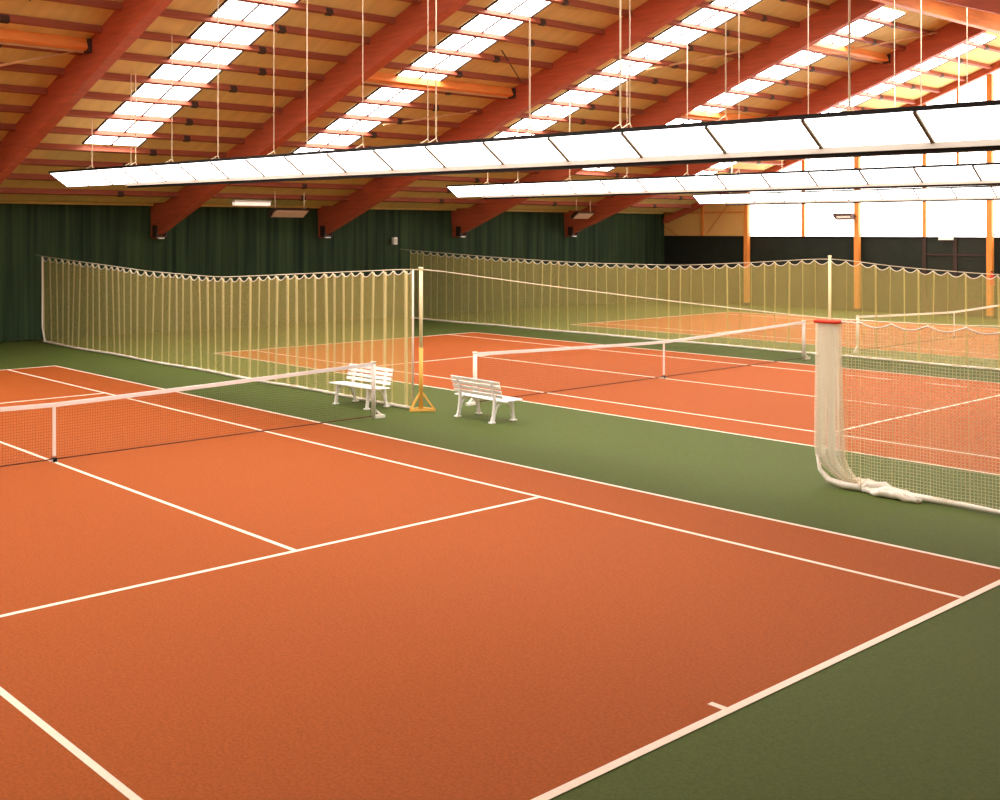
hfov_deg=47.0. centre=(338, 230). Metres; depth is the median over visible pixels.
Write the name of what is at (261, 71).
purlin
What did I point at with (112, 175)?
diffuser
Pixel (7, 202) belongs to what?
trim
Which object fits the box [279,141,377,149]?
roof purlin
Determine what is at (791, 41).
roof beam
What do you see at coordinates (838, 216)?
lamp
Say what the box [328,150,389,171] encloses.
diffuser
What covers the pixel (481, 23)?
window
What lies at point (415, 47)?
purlin
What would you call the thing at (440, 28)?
purlin
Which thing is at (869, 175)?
diffuser
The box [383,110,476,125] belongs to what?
rod
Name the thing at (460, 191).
diffuser
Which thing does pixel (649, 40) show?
purlin
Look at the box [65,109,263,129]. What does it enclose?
purlin
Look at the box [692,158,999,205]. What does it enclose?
hanging light fixture
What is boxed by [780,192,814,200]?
diffuser
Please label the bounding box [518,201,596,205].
roof purlin
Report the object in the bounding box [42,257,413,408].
net
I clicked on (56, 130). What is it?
purlin
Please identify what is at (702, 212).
trim
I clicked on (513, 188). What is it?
diffuser
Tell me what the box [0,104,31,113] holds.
roof purlin
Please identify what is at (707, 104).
roof purlin
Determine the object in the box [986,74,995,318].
column
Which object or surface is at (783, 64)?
roof purlin
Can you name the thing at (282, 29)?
purlin
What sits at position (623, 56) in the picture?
purlin
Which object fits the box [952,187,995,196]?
diffuser
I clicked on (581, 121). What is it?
purlin
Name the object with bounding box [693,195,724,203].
diffuser
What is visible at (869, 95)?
roof purlin
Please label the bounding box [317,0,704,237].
roof beam
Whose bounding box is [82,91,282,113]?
purlin
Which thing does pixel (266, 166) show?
diffuser
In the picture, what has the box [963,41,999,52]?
roof purlin
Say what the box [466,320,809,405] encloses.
net
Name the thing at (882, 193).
diffuser
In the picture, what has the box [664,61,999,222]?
rafter
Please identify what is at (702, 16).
window
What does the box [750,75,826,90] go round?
roof purlin
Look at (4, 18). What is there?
purlin
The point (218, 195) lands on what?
purlin
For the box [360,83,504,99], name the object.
roof purlin
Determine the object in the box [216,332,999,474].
court
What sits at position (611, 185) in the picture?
diffuser
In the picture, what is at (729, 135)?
diffuser
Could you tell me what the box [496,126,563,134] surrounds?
roof purlin
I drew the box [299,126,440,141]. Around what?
purlin
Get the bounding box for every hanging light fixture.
[49,0,999,187]
[446,0,999,198]
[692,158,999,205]
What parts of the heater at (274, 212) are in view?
plate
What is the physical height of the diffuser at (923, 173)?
0.393 m
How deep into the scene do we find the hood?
42.02 m
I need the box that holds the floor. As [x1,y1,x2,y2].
[0,300,999,799]
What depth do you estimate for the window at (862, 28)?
41.67 m
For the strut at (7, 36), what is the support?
attached to the roof beam at (124, 27)
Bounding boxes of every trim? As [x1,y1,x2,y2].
[0,201,663,213]
[664,206,743,235]
[664,236,999,238]
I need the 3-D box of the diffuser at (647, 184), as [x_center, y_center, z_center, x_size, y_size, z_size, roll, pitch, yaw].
[10.584,-1.494,36.534,1.120,0.393,1.405,0,0,-39]
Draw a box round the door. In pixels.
[922,238,985,317]
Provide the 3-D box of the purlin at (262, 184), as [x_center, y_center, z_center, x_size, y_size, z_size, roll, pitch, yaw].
[-1.864,-1.655,41.081,7.299,0.221,0.181,0,0,-39]
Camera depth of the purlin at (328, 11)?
29.05 m
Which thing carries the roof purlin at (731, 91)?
attached to the ceiling
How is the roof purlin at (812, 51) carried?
attached to the ceiling
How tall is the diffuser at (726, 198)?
0.390 m
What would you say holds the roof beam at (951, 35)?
attached to the ceiling
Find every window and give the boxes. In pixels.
[82,0,300,146]
[291,0,551,152]
[491,0,762,137]
[583,7,905,171]
[696,34,996,174]
[750,70,999,236]
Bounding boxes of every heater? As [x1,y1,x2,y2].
[268,191,309,217]
[571,199,593,218]
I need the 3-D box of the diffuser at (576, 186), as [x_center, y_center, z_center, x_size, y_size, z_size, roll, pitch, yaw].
[8.745,-1.500,38.815,1.120,0.393,1.405,0,0,-39]
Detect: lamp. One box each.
[232,199,270,205]
[832,203,855,219]
[938,237,953,239]
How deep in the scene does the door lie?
48.89 m
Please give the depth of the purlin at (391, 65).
34.93 m
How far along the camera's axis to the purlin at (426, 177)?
45.36 m
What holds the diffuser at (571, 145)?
attached to the hanging light fixture at (964, 126)
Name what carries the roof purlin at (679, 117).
attached to the ceiling
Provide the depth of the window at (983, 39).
46.13 m
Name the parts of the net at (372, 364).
cord, post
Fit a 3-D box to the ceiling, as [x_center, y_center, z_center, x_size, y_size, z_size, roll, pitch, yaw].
[2.357,-4.596,36.031,54.000,7.192,19.300,0,0,-39]
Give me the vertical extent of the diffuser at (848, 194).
0.390 m
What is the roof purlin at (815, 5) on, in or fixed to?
attached to the ceiling
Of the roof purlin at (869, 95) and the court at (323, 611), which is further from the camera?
the roof purlin at (869, 95)
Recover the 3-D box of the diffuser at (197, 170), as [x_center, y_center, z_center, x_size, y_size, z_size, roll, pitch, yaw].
[-3.025,-1.442,27.443,1.120,0.403,1.405,0,0,-39]
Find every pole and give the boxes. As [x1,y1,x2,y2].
[409,267,435,411]
[828,255,830,328]
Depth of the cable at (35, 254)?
19.34 m
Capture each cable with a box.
[35,254,999,326]
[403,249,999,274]
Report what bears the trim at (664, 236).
attached to the wall at (684, 252)
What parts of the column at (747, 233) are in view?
post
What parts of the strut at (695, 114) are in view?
tie rod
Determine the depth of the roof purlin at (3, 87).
29.33 m
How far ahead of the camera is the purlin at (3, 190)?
37.18 m
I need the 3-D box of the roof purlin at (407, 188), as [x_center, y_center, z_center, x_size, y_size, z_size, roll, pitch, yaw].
[4.083,-1.655,45.876,7.299,0.221,0.181,0,0,-39]
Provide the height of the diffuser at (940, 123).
0.403 m
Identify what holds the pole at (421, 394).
on the floor
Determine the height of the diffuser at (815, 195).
0.390 m
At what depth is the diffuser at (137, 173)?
29.50 m
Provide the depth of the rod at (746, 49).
38.42 m
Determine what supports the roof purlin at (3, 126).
attached to the ceiling
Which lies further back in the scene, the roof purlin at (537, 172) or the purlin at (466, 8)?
the roof purlin at (537, 172)
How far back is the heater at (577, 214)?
52.62 m
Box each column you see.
[742,192,751,305]
[852,157,862,311]
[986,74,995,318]
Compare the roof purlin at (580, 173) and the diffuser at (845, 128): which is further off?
the roof purlin at (580, 173)
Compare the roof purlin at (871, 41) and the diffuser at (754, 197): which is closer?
the roof purlin at (871, 41)
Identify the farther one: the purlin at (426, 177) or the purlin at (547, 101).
the purlin at (426, 177)
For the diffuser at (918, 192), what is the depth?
45.38 m
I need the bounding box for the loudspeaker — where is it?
[392,228,396,243]
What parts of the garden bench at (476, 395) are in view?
leg, leg, leg, leg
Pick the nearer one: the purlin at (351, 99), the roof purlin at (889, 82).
the purlin at (351, 99)
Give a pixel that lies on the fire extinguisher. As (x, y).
(991, 276)
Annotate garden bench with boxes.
[328,363,393,409]
[451,375,521,423]
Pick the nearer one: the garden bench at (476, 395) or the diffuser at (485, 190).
the garden bench at (476, 395)
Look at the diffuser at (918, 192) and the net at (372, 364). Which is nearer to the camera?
the net at (372, 364)
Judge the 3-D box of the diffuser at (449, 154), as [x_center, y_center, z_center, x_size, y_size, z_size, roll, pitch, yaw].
[2.493,-1.365,20.600,1.120,0.403,1.405,0,0,-39]
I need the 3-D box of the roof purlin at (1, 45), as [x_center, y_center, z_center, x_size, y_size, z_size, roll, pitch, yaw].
[-9.232,-4.457,25.878,7.299,0.221,0.181,0,0,-39]
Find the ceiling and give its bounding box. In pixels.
[0,0,999,211]
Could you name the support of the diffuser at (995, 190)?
attached to the hanging light fixture at (961, 193)
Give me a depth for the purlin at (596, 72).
39.12 m
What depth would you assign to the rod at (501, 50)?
35.26 m
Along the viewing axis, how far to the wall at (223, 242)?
44.32 m
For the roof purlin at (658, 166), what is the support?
attached to the ceiling
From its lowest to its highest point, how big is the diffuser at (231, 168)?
0.403 m
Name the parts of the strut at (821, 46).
tie rod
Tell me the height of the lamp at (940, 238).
0.120 m
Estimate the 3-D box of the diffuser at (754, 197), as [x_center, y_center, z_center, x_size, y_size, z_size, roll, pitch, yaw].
[19.579,-1.503,51.314,1.120,0.390,1.405,0,0,-39]
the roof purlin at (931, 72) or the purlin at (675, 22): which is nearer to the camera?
the purlin at (675, 22)
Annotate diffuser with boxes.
[50,172,87,186]
[73,170,111,185]
[96,168,135,183]
[122,166,163,181]
[149,164,192,180]
[179,162,226,178]
[212,159,261,177]
[247,157,300,175]
[286,154,343,173]
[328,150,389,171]
[375,147,442,168]
[427,142,500,166]
[448,186,482,196]
[475,185,510,195]
[485,138,565,163]
[505,183,541,194]
[535,182,573,193]
[550,132,638,159]
[567,181,608,192]
[602,179,644,191]
[624,126,722,156]
[638,178,682,190]
[677,176,724,188]
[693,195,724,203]
[708,120,818,151]
[718,174,768,187]
[721,194,753,202]
[750,193,782,201]
[762,172,815,186]
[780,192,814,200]
[805,111,928,146]
[810,170,866,184]
[811,191,847,200]
[844,190,881,199]
[860,168,920,183]
[878,189,917,198]
[914,188,955,197]
[915,166,978,181]
[917,105,999,141]
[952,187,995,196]
[974,165,999,179]
[992,187,999,196]
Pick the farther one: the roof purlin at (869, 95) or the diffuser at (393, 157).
the roof purlin at (869, 95)
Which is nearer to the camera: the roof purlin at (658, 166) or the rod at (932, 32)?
the rod at (932, 32)
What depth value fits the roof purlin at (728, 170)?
53.57 m
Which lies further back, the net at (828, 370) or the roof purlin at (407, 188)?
the roof purlin at (407, 188)
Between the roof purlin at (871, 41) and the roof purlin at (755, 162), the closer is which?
the roof purlin at (871, 41)
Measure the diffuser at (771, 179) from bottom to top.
0.393 m
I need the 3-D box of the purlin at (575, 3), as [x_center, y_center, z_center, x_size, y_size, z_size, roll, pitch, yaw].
[5.894,-6.458,31.459,7.299,0.221,0.181,0,0,-39]
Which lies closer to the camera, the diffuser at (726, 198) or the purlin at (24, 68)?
the purlin at (24, 68)
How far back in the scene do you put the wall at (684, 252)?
55.23 m
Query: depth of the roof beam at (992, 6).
19.04 m
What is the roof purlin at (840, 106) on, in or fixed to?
attached to the ceiling
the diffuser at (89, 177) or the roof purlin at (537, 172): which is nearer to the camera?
the diffuser at (89, 177)
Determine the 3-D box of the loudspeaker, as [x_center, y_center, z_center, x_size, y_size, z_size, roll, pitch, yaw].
[2.371,-0.028,48.041,0.220,1.200,0.158,0,0,-39]
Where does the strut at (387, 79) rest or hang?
attached to the roof beam at (652, 15)
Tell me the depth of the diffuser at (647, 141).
16.95 m
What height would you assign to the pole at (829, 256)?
2.950 m
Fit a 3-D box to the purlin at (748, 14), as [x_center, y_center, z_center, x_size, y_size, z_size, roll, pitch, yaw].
[12.488,-6.858,35.453,7.299,0.221,0.181,0,0,-39]
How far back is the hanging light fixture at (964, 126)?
17.99 m
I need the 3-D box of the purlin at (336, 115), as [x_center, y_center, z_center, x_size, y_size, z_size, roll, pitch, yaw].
[1.369,-3.656,37.072,7.299,0.221,0.181,0,0,-39]
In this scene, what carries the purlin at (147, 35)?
attached to the ceiling
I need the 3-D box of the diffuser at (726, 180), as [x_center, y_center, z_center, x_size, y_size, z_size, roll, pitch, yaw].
[12.423,-1.488,34.253,1.120,0.393,1.405,0,0,-39]
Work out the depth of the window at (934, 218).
50.90 m
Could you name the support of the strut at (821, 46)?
attached to the roof beam at (791, 41)
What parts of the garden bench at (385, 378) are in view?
leg, leg, leg, leg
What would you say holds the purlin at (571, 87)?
attached to the ceiling
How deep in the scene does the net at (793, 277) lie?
35.94 m
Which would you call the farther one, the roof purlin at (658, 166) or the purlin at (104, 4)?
the roof purlin at (658, 166)
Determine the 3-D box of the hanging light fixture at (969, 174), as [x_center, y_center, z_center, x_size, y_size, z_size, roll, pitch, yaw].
[13.771,-4.582,32.581,1.210,6.864,29.200,0,0,-39]
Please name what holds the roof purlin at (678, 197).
attached to the ceiling
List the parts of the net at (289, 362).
scalloped cord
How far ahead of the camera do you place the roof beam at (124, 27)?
28.46 m
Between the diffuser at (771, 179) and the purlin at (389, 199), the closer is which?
the diffuser at (771, 179)
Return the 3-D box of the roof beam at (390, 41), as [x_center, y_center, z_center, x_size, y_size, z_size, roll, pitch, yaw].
[-0.744,-3.849,33.607,0.440,8.339,19.180,0,0,-39]
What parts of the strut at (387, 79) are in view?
tie rod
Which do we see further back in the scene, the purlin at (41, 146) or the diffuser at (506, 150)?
the purlin at (41, 146)
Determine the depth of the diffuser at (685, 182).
35.17 m
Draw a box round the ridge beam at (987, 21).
[872,0,999,33]
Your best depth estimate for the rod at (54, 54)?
27.79 m
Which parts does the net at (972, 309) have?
post, cord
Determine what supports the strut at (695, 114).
attached to the roof beam at (791, 41)
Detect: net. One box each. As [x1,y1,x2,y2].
[0,361,384,466]
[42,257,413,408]
[410,251,999,370]
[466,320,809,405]
[813,319,999,514]
[854,305,999,352]
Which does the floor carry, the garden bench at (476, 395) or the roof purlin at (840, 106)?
the garden bench at (476, 395)
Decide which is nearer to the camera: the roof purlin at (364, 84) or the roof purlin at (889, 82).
the roof purlin at (364, 84)
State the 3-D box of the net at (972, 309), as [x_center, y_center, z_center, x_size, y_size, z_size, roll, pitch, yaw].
[21.055,3.132,38.709,13.966,1.120,0.115,0,0,-39]
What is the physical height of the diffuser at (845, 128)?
0.403 m
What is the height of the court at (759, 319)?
0.007 m
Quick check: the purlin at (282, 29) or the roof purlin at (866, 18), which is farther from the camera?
the roof purlin at (866, 18)
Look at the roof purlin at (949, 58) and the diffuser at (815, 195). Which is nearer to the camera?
the roof purlin at (949, 58)
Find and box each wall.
[0,203,664,341]
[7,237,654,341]
[664,192,999,317]
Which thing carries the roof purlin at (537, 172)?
attached to the ceiling
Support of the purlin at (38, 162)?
attached to the ceiling
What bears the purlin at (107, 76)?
attached to the ceiling
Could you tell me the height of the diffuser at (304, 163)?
0.403 m
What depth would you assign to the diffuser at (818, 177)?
31.74 m
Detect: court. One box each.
[0,366,999,799]
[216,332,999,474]
[573,312,999,358]
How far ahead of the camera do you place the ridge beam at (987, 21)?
38.47 m
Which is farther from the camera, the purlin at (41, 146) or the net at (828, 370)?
the purlin at (41, 146)
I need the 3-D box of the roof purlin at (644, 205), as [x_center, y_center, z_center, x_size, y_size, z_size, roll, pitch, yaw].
[15.368,-1.254,56.299,7.398,0.221,0.181,0,0,-39]
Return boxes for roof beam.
[0,0,172,184]
[150,0,470,238]
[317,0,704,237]
[451,0,884,237]
[563,22,985,236]
[936,0,999,14]
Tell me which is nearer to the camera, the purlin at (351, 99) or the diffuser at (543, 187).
the purlin at (351, 99)
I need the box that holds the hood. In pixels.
[269,208,308,217]
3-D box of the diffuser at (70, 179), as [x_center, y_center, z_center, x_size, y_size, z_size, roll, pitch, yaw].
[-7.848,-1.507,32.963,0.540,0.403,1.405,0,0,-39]
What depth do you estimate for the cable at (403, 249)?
35.50 m
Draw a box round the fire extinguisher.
[990,271,994,284]
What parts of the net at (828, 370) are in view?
scalloped cord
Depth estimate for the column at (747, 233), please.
56.15 m
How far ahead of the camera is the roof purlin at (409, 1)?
29.57 m
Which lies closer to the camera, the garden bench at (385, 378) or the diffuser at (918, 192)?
the garden bench at (385, 378)
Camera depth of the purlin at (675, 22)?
36.65 m
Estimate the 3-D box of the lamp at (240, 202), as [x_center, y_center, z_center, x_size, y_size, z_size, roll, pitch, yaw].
[-3.217,-1.093,41.749,1.640,0.320,0.200,0,0,-39]
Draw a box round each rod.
[0,52,73,66]
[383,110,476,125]
[501,50,521,81]
[647,49,748,69]
[806,32,936,58]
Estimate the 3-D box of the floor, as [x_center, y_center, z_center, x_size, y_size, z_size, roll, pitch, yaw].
[8.414,3.742,28.519,54.000,0.100,38.600,0,0,-39]
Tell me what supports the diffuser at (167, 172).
attached to the hanging light fixture at (964, 126)
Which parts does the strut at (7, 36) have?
tie rod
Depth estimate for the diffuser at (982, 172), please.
28.72 m
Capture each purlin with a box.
[0,13,102,33]
[0,44,82,55]
[0,62,64,75]
[0,84,47,94]
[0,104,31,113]
[0,123,15,130]
[0,187,177,197]
[5,173,58,180]
[19,158,146,167]
[34,143,226,157]
[43,0,122,10]
[49,127,244,144]
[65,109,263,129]
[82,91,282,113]
[100,72,303,97]
[118,52,324,80]
[138,31,347,62]
[159,9,370,44]
[212,193,347,200]
[228,182,364,189]
[233,0,395,24]
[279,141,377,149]
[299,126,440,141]
[318,111,460,127]
[338,96,482,114]
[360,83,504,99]
[382,197,484,203]
[383,62,528,84]
[398,0,421,3]
[400,186,452,192]
[406,44,552,68]
[417,175,519,182]
[431,25,578,52]
[458,4,604,35]
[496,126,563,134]
[516,171,539,173]
[517,113,621,126]
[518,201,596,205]
[540,99,644,114]
[541,0,633,17]
[563,84,667,101]
[574,171,651,177]
[588,69,691,87]
[613,53,717,73]
[630,203,691,207]
[635,165,670,168]
[639,37,743,58]
[647,195,696,199]
[667,19,771,43]
[677,117,711,121]
[696,1,799,27]
[701,102,778,114]
[704,168,764,172]
[726,89,801,102]
[741,161,784,164]
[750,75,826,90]
[777,61,852,77]
[780,0,829,10]
[802,47,878,64]
[831,31,905,50]
[833,104,873,110]
[857,92,915,103]
[860,16,934,36]
[882,80,940,92]
[908,67,965,81]
[935,54,991,68]
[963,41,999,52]
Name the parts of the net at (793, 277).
scalloped cord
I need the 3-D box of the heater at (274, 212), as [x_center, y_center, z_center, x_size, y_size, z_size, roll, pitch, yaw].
[-1.846,-0.987,42.119,1.624,0.960,0.467,0,0,-39]
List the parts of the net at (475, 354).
post, cord, post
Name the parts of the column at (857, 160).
post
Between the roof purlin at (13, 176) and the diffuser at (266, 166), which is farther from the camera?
the roof purlin at (13, 176)
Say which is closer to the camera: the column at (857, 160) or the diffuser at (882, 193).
the diffuser at (882, 193)
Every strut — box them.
[0,28,91,53]
[363,72,515,98]
[681,110,762,120]
[806,41,890,63]

